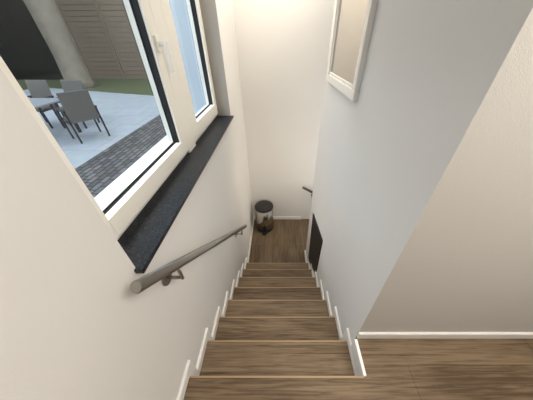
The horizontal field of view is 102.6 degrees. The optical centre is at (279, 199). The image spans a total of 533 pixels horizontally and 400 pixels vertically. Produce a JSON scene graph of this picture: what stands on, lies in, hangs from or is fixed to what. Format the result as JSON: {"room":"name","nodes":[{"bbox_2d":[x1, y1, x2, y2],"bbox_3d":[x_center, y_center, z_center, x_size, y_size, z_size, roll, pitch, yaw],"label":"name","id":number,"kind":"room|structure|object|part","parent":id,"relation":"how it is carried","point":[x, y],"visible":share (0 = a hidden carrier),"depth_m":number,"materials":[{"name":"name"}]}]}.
{"room":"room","nodes":[
{"label":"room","id":0,"kind":"room"},
{"bbox_2d":[0,0,253,399],"bbox_3d":[-0.714,-0.072,1.830,0.400,4.113,15.000,0,37,0],"label":"wall","id":1,"kind":"structure","parent":0,"point":[73,326],"depth_m":0.63,"materials":[{"name":"white paint"}]},
{"bbox_2d":[0,0,217,239],"bbox_3d":[-0.760,-0.859,1.102,0.368,1.379,1.875,0,37,0],"label":"window","id":2,"kind":"structure","parent":1,"relation":"in","point":[121,201],"depth_m":1.18,"materials":[{"name":"white plastic"}]},
{"bbox_3d":[-0.605,-0.771,1.128,0.058,0.160,0.032,0,37,0],"label":"handle","id":3,"kind":"part","parent":2,"relation":"part of","materials":[{"name":"white plastic"}]},
{"bbox_3d":[-0.679,-0.867,1.097,0.090,1.360,1.875,0,37,0],"label":"frame","id":4,"kind":"part","parent":2,"relation":"part of","materials":[{"name":"white plastic"}]},
{"bbox_3d":[-0.674,-1.181,1.517,0.080,1.290,0.745,0,37,0],"label":"sash frame","id":5,"kind":"part","parent":2,"relation":"part of","materials":[{"name":"white plastic"}]},
{"bbox_2d":[117,116,233,273],"bbox_3d":[-0.574,-0.315,1.511,0.180,0.020,1.891,0,37,0],"label":"window sill","id":6,"kind":"structure","parent":1,"relation":"attached to","point":[144,236],"depth_m":1.06,"materials":[{"name":"black stone"}]},
{"bbox_2d":[130,224,246,293],"bbox_3d":[-0.466,0.303,1.706,0.096,1.361,1.657,0,37,0],"label":"handrail","id":7,"kind":"object","parent":1,"relation":"attached to","point":[164,273],"visible":1,"depth_m":0.91,"materials":[{"name":"silver metal"}]},
{"bbox_2d":[176,218,254,399],"bbox_3d":[-0.505,1.554,1.542,0.018,1.473,5.774,0,37,0],"label":"baseboard","id":8,"kind":"structure","parent":1,"relation":"attached to","point":[190,369],"depth_m":1.45,"materials":[{"name":"white wood"}]},
{"bbox_2d":[249,219,308,262],"bbox_3d":[0.786,0.827,3.879,2.600,0.200,1.206,0,37,0],"label":"floor","id":9,"kind":"structure","parent":0,"point":[287,241],"depth_m":3.79,"materials":[{"name":"brown wood"}]},
{"bbox_2d":[254,200,273,234],"bbox_3d":[-0.279,0.309,3.941,0.335,0.549,0.350,28,46,32],"label":"pedal bin","id":10,"kind":"object","parent":9,"relation":"on","point":[263,208],"visible":1,"depth_m":3.81,"materials":[{"name":"silver metal"}]},
{"bbox_3d":[-0.274,0.107,3.794,0.336,0.049,0.336,0,37,0],"label":"lid","id":11,"kind":"part","parent":10,"relation":"part of","materials":[{"name":"black plastic"}]},
{"bbox_2d":[189,263,363,377],"bbox_3d":[-0.021,1.120,2.318,0.983,1.604,1.678,0,37,0],"label":"staircase","id":12,"kind":"structure","parent":9,"relation":"on","point":[276,323],"depth_m":1.67,"materials":[{"name":"brown wood"}]},
{"bbox_2d":[233,0,334,218],"bbox_3d":[0.786,-1.156,3.254,2.600,4.113,0.200,0,37,0],"label":"wall","id":13,"kind":"structure","parent":0,"point":[283,45],"depth_m":2.88,"materials":[{"name":"white paint"}]},
{"bbox_2d":[254,216,300,218],"bbox_3d":[0.711,0.780,4.592,2.450,1.130,0.015,0,37,0],"label":"baseboard","id":14,"kind":"structure","parent":13,"relation":"attached to","point":[274,217],"depth_m":4.25,"materials":[{"name":"white wood"}]},
{"bbox_2d":[302,186,312,195],"bbox_3d":[1.101,0.091,4.017,1.394,0.856,0.096,0,37,0],"label":"handrail","id":15,"kind":"object","parent":13,"relation":"attached to","point":[303,187],"visible":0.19,"depth_m":3.76,"materials":[{"name":"grey metal"}]},
{"bbox_2d":[183,336,532,399],"bbox_3d":[1.486,1.903,0.172,4.000,0.250,3.169,0,37,0],"label":"floor","id":16,"kind":"structure","parent":0,"point":[396,369],"depth_m":1.18,"materials":[{"name":"brown wood"}]},
{"bbox_2d":[306,0,532,342],"bbox_3d":[0.567,-0.042,1.790,0.238,4.113,1.801,0,37,0],"label":"wall","id":17,"kind":"structure","parent":0,"point":[441,117],"depth_m":0.80,"materials":[{"name":"white paint"}]},
{"bbox_2d":[308,213,322,271],"bbox_3d":[0.452,0.657,2.796,0.012,1.002,0.570,-1,37,-1],"label":"panel","id":18,"kind":"object","parent":17,"relation":"attached to","point":[316,240],"visible":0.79,"depth_m":2.68,"materials":[{"name":"black"}]},
{"bbox_2d":[304,250,366,375],"bbox_3d":[0.455,0.934,2.405,0.027,1.415,2.002,-1,37,-1],"label":"baseboard","id":19,"kind":"structure","parent":17,"relation":"attached to","point":[354,350],"depth_m":1.46,"materials":[{"name":"white wood"}]},
{"bbox_2d":[326,0,377,100],"bbox_3d":[0.445,-1.124,1.377,0.030,0.730,0.801,-1,37,-1],"label":"wall mirror","id":20,"kind":"object","parent":17,"relation":"attached to","point":[353,20],"visible":1,"depth_m":1.35,"materials":[{"name":"white mirror"}]},
{"bbox_2d":[331,0,367,84],"bbox_3d":[0.454,-1.124,1.377,0.027,0.620,0.690,0,37,0],"label":"mirror glass","id":21,"kind":"object","parent":20,"relation":"attached to","point":[350,15],"depth_m":1.41,"materials":[{"name":"beige mirror"}]},
{"bbox_2d":[392,146,532,331],"bbox_3d":[2.086,-0.099,0.740,2.800,2.750,0.200,0,37,0],"label":"wall","id":22,"kind":"structure","parent":0,"point":[485,284],"depth_m":0.95,"materials":[{"name":"paint"}]},
{"bbox_2d":[357,332,532,338],"bbox_3d":[1.986,0.835,1.316,3.000,0.065,0.015,0,37,0],"label":"baseboard","id":23,"kind":"structure","parent":22,"relation":"attached to","point":[361,335],"depth_m":1.30,"materials":[{"name":"white wood"}]},
{"label":"outside","id":24,"kind":"structure","parent":0,"visible":0},
{"bbox_2d":[17,79,153,95],"bbox_3d":[-15.714,-5.157,9.898,29.600,0.212,38.000,0,37,0],"label":"ground","id":25,"kind":"structure","parent":24,"point":[126,86],"depth_m":9.81,"materials":[{"name":"green plant"}]},
{"bbox_2d":[0,0,63,79],"bbox_3d":[-20.616,-3.026,1.846,20.107,6.144,22.916,0,37,0],"label":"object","id":26,"kind":"object","parent":25,"relation":"on","point":[24,50],"visible":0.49,"depth_m":10.59,"materials":[{"name":"black"}]},
{"bbox_2d":[23,0,98,88],"bbox_3d":[-9.348,-9.853,6.356,7.145,11.552,7.346,0,37,0],"label":"column","id":27,"kind":"structure","parent":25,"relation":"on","point":[46,15],"depth_m":8.52,"materials":[{"name":"grey concrete"}]},
{"bbox_2d":[54,0,147,78],"bbox_3d":[-5.689,-9.029,9.867,9.550,5.987,0.140,0,37,0],"label":"fence","id":28,"kind":"object","parent":25,"relation":"on","point":[101,32],"visible":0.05,"depth_m":10.58,"materials":[{"name":"brown"}]},
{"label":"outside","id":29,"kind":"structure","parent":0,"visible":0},
{"bbox_2d":[75,115,166,197],"bbox_3d":[-2.214,-0.309,3.534,2.600,0.200,22.000,0,37,0],"label":"ground","id":30,"kind":"structure","parent":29,"point":[101,170],"depth_m":4.01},
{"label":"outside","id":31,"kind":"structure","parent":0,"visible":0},
{"bbox_2d":[23,88,159,168],"bbox_3d":[-7.264,-0.309,3.534,7.500,0.200,22.000,0,37,0],"label":"patio","id":32,"kind":"structure","parent":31,"point":[122,114],"depth_m":5.54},
{"bbox_2d":[25,80,66,128],"bbox_3d":[-5.914,-2.340,5.230,0.590,0.980,0.618,0,37,0],"label":"patio chair","id":33,"kind":"object","parent":32,"relation":"on","point":[37,88],"visible":0.56,"depth_m":5.22,"materials":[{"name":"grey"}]},
{"bbox_3d":[-5.914,-2.499,5.109,0.500,0.580,0.618,0,37,0],"label":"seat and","id":34,"kind":"part","parent":33,"relation":"part of","materials":[{"name":"grey wicker"}]},
{"bbox_2d":[28,98,81,131],"bbox_3d":[-5.594,-1.652,4.523,1.800,0.740,1.000,0,37,0],"label":"patio table","id":35,"kind":"object","parent":32,"relation":"on","point":[36,102],"visible":0.1,"depth_m":4.51,"materials":[{"name":"grey"}]},
{"bbox_2d":[49,80,99,128],"bbox_3d":[-5.064,-2.340,5.230,0.590,0.980,0.618,0,37,0],"label":"patio chair","id":36,"kind":"object","parent":32,"relation":"on","point":[67,85],"visible":0.32,"depth_m":5.20,"materials":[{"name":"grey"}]},
{"bbox_3d":[-5.064,-2.499,5.109,0.500,0.580,0.618,0,37,0],"label":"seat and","id":37,"kind":"part","parent":36,"relation":"part of","materials":[{"name":"grey wicker"}]},
{"bbox_2d":[53,89,110,143],"bbox_3d":[-4.216,-1.799,4.519,0.618,0.980,0.590,23,43,27],"label":"patio chair","id":38,"kind":"object","parent":32,"relation":"on","point":[78,105],"visible":1,"depth_m":4.30,"materials":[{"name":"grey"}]},
{"bbox_3d":[-4.216,-1.958,4.398,0.618,0.580,0.500,23,43,27],"label":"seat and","id":39,"kind":"part","parent":38,"relation":"part of","materials":[{"name":"grey wicker"}]}
]}

